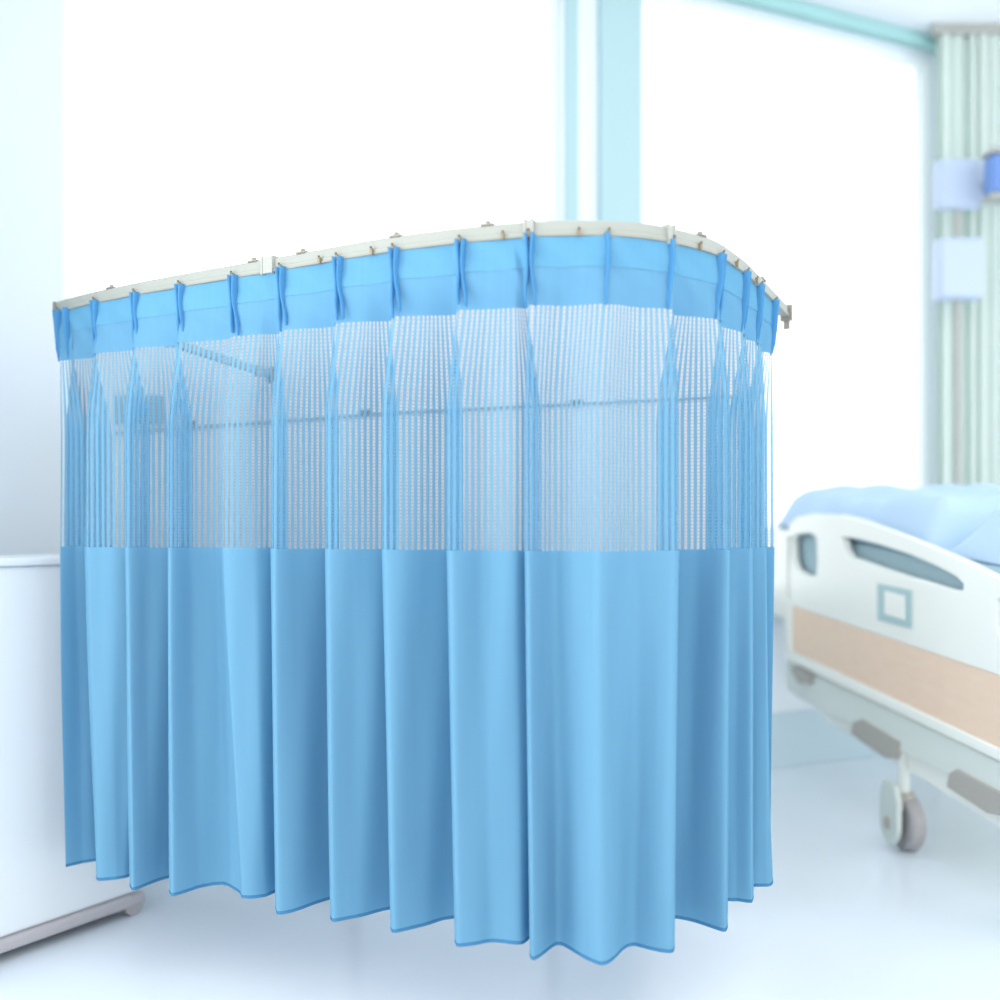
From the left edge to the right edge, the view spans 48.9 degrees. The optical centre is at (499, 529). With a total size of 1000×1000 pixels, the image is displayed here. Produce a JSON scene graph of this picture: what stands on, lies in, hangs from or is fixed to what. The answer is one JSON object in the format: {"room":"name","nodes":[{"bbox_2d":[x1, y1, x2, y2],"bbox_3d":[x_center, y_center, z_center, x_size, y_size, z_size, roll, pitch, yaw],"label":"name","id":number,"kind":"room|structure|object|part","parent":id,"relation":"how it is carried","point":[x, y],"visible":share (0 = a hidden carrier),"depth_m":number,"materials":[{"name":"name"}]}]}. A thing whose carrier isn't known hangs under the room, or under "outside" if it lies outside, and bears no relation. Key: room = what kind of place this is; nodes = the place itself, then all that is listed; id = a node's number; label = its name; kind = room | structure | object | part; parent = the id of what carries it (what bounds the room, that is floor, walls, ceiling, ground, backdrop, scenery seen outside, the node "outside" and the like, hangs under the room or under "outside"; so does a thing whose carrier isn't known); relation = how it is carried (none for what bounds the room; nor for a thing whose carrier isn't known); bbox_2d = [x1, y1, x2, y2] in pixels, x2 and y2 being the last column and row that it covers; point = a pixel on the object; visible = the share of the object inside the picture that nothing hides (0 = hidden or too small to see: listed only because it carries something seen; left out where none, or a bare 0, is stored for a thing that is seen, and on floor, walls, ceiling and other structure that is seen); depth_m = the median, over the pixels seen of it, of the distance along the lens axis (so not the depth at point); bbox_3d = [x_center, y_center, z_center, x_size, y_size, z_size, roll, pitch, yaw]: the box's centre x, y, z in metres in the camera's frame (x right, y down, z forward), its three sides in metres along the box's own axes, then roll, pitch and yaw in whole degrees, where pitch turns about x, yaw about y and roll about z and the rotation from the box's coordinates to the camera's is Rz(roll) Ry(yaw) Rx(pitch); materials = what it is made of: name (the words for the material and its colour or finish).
{"room":"hospital room","nodes":[
{"label":"hospital room","id":0,"kind":"room"},
{"bbox_2d":[52,227,779,964],"bbox_3d":[-0.307,0.159,2.984,2.245,1.723,0.833,0,0,4],"label":"privacy curtain","id":1,"kind":"object","parent":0,"point":[571,749],"visible":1,"depth_m":2.86,"materials":[{"name":"fabric"}]},
{"bbox_2d":[68,304,763,550],"bbox_3d":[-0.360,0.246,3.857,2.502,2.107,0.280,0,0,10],"label":"curtain mesh","id":2,"kind":"object","parent":1,"relation":"attached to","point":[600,305],"visible":0.13,"depth_m":3.81,"materials":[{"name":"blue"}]},
{"bbox_3d":[-1.315,-0.440,4.004,0.188,0.106,0.012,0,0,10],"label":"grey panel","id":3,"kind":"part","parent":2,"relation":"part of","materials":[{"name":"grey"}]},
{"bbox_2d":[60,546,774,960],"bbox_3d":[-0.288,0.530,3.006,2.167,0.961,0.785,0,0,4],"label":"drape","id":4,"kind":"object","parent":1,"relation":"hanging from","point":[571,749],"depth_m":2.87,"materials":[{"name":"fabric"}]},
{"bbox_2d":[53,218,792,382],"bbox_3d":[-0.292,-0.622,3.194,2.305,0.220,1.124,0,0,10],"label":"rail","id":5,"kind":"object","parent":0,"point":[488,231],"visible":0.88,"depth_m":2.74,"materials":[{"name":"silver metal"}]},
{"bbox_3d":[-1.068,-0.615,3.642,0.670,0.176,0.024,0,0,-34],"label":"support arm","id":6,"kind":"part","parent":5,"relation":"part of","materials":[{"name":"grey"}]},
{"bbox_3d":[-0.794,-0.540,3.830,0.034,0.055,0.040,0,0,-34],"label":"arm plate","id":7,"kind":"part","parent":5,"relation":"part of","materials":[{"name":"silver metal"}]},
{"bbox_2d":[0,0,935,712],"bbox_3d":[0.118,-0.800,5.464,5.650,4.200,0.150,0,0,-25],"label":"wall","id":8,"kind":"structure","parent":0,"point":[30,30],"depth_m":4.45,"materials":[{"name":"paint"}]},
{"bbox_2d":[62,0,556,545],"bbox_3d":[-0.752,-1.205,4.993,2.363,3.190,0.160,0,0,-25],"label":"window frame","id":9,"kind":"structure","parent":8,"relation":"in","point":[550,5],"depth_m":4.52,"materials":[{"name":"white"}]},
{"bbox_3d":[-0.770,-1.225,5.032,2.243,3.090,0.006,0,0,-25],"label":"pane","id":10,"kind":"part","parent":9,"relation":"part of","materials":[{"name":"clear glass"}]},
{"bbox_2d":[565,0,577,219],"bbox_3d":[0.348,-1.225,5.506,0.068,3.050,0.050,0,0,-25],"label":"trim","id":11,"kind":"structure","parent":8,"relation":"attached to","point":[571,6],"depth_m":5.48,"materials":[{"name":"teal paint"}]},
{"bbox_2d":[598,0,640,222],"bbox_3d":[0.604,-0.740,5.610,0.240,4.080,0.060,0,0,-25],"label":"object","id":12,"kind":"structure","parent":8,"relation":"attached to","point":[619,21],"depth_m":5.58,"materials":[{"name":"teal paint"}]},
{"bbox_2d":[642,0,929,487],"bbox_3d":[1.648,-1.205,6.125,2.105,3.190,0.160,0,0,-25],"label":"window frame","id":13,"kind":"structure","parent":8,"relation":"in","point":[922,66],"depth_m":6.56,"materials":[{"name":"white"}]},
{"bbox_3d":[1.630,-1.225,6.164,1.985,3.090,0.006,0,0,-25],"label":"pane","id":14,"kind":"part","parent":13,"relation":"part of","materials":[{"name":"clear glass"}]},
{"bbox_2d":[771,709,878,767],"bbox_3d":[0.131,1.150,5.379,5.600,0.300,0.015,0,0,-25],"label":"baseboard","id":15,"kind":"structure","parent":8,"relation":"attached to","point":[799,737],"depth_m":6.12,"materials":[{"name":"blue"}]},
{"bbox_2d":[722,0,939,53],"bbox_3d":[0.145,-2.862,5.349,5.600,0.075,0.080,0,0,-25],"label":"trim","id":16,"kind":"structure","parent":8,"relation":"attached to","point":[796,9],"depth_m":6.16,"materials":[{"name":"teal"}]},
{"bbox_2d":[980,147,999,204],"bbox_3d":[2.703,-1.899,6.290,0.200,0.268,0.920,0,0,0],"label":"wall dispenser","id":17,"kind":"object","parent":8,"relation":"attached to","point":[991,186],"visible":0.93,"depth_m":5.86,"materials":[{"name":"blue plastic"}]},
{"bbox_2d":[980,192,999,204],"bbox_3d":[2.703,-1.779,5.900,0.200,0.028,0.140,0,0,0],"label":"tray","id":18,"kind":"object","parent":17,"relation":"on","point":[990,198],"depth_m":5.89,"materials":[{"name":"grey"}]},
{"bbox_3d":[2.703,-2.019,5.900,0.200,0.028,0.140,0,0,0],"label":"lid","id":19,"kind":"part","parent":17,"relation":"part of","materials":[{"name":"grey plastic"}]},
{"bbox_2d":[0,755,999,999],"bbox_3d":[0.500,1.325,3.000,13.000,0.050,11.000,0,0,0],"label":"floor","id":20,"kind":"structure","parent":0,"point":[846,913],"depth_m":3.48,"materials":[{"name":"tile"}]},
{"bbox_2d":[0,554,144,953],"bbox_3d":[-1.715,0.692,3.306,0.400,1.214,1.290,0,0,32],"label":"cabinet","id":21,"kind":"object","parent":20,"relation":"on","point":[41,897],"visible":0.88,"depth_m":3.40,"materials":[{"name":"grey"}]},
{"bbox_2d":[0,554,59,566],"bbox_3d":[-1.715,0.098,3.306,0.390,0.025,1.280,0,0,32],"label":"countertop","id":22,"kind":"structure","parent":21,"relation":"on","point":[36,559],"depth_m":3.40,"materials":[{"name":"white"}]},
{"bbox_3d":[-1.715,1.250,3.306,0.400,0.040,1.290,0,0,32],"label":"bumper rail","id":23,"kind":"part","parent":21,"relation":"part of","materials":[{"name":"grey"}]},
{"bbox_2d":[768,514,999,850],"bbox_3d":[2.009,0.611,4.755,0.935,1.377,2.747,0,0,-5],"label":"hospital bed","id":24,"kind":"object","parent":20,"relation":"on","point":[895,642],"visible":0.93,"depth_m":4.44,"materials":[{"name":"white plastic"}]},
{"bbox_3d":[1.913,0.223,5.870,0.920,0.485,0.499,0,0,-6],"label":"footboard","id":25,"kind":"part","parent":24,"relation":"part of","materials":[{"name":"white plastic"}]},
{"bbox_2d":[776,483,999,549],"bbox_3d":[1.984,-0.072,5.170,0.805,0.330,1.684,0,0,-6],"label":"blanket","id":26,"kind":"object","parent":24,"relation":"on","point":[944,516],"visible":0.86,"depth_m":4.75,"materials":[{"name":"blue fabric"}]},
{"bbox_3d":[2.033,0.285,4.724,0.820,0.615,2.675,0,0,-6],"label":"mattress","id":27,"kind":"part","parent":24,"relation":"part of","materials":[{"name":"white plastic"}]},
{"bbox_3d":[1.633,0.810,4.561,0.050,0.264,2.355,0,0,-6],"label":"frame rail","id":28,"kind":"part","parent":24,"relation":"part of","materials":[{"name":"silver metal"}]},
{"bbox_3d":[1.598,0.305,4.454,0.040,0.165,0.297,0,0,0],"label":"control panel","id":29,"kind":"part","parent":24,"relation":"part of","materials":[{"name":"teal"}]},
{"bbox_3d":[1.595,0.304,4.442,0.010,0.105,0.175,0,0,-6],"label":"panel","id":30,"kind":"part","parent":24,"relation":"part of","materials":[{"name":"white plastic"}]},
{"bbox_3d":[1.642,0.912,4.475,0.048,0.325,0.048,0,0,0],"label":"stem","id":31,"kind":"part","parent":24,"relation":"part of","materials":[{"name":"silver metal"}]},
{"bbox_3d":[1.667,0.921,4.520,0.050,0.257,2.173,0,0,-6],"label":"rail","id":32,"kind":"part","parent":24,"relation":"part of","materials":[{"name":"white plastic"}]},
{"bbox_2d":[948,507,999,565],"bbox_3d":[2.103,-0.035,3.865,0.720,0.384,0.898,0,0,-6],"label":"pillow","id":33,"kind":"object","parent":24,"relation":"on","point":[983,546],"visible":0.83,"depth_m":4.00,"materials":[{"name":"blue fabric"}]},
{"bbox_2d":[931,159,982,484],"bbox_3d":[2.534,-0.377,6.100,0.400,3.353,0.400,0,0,0],"label":"stand","id":34,"kind":"object","parent":20,"relation":"on","point":[956,261],"visible":0.8,"depth_m":6.05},
{"bbox_2d":[799,0,999,37],"bbox_3d":[1.821,-2.950,4.140,8.879,0.100,5.880,0,0,0],"label":"ceiling","id":35,"kind":"structure","parent":0,"point":[916,15],"depth_m":6.14,"materials":[{"name":"paint"}]},
{"bbox_2d":[930,23,999,485],"bbox_3d":[2.829,-0.850,6.322,0.702,4.100,0.068,0,0,0],"label":"drape","id":36,"kind":"object","parent":35,"relation":"hanging from","point":[967,68],"visible":0.56,"depth_m":6.31,"materials":[{"name":"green fabric"}]},
{"bbox_3d":[2.829,-2.870,6.315,0.702,0.060,0.050,0,0,0],"label":"drape rail","id":37,"kind":"part","parent":36,"relation":"part of","materials":[{"name":"grey metal"}]}
]}

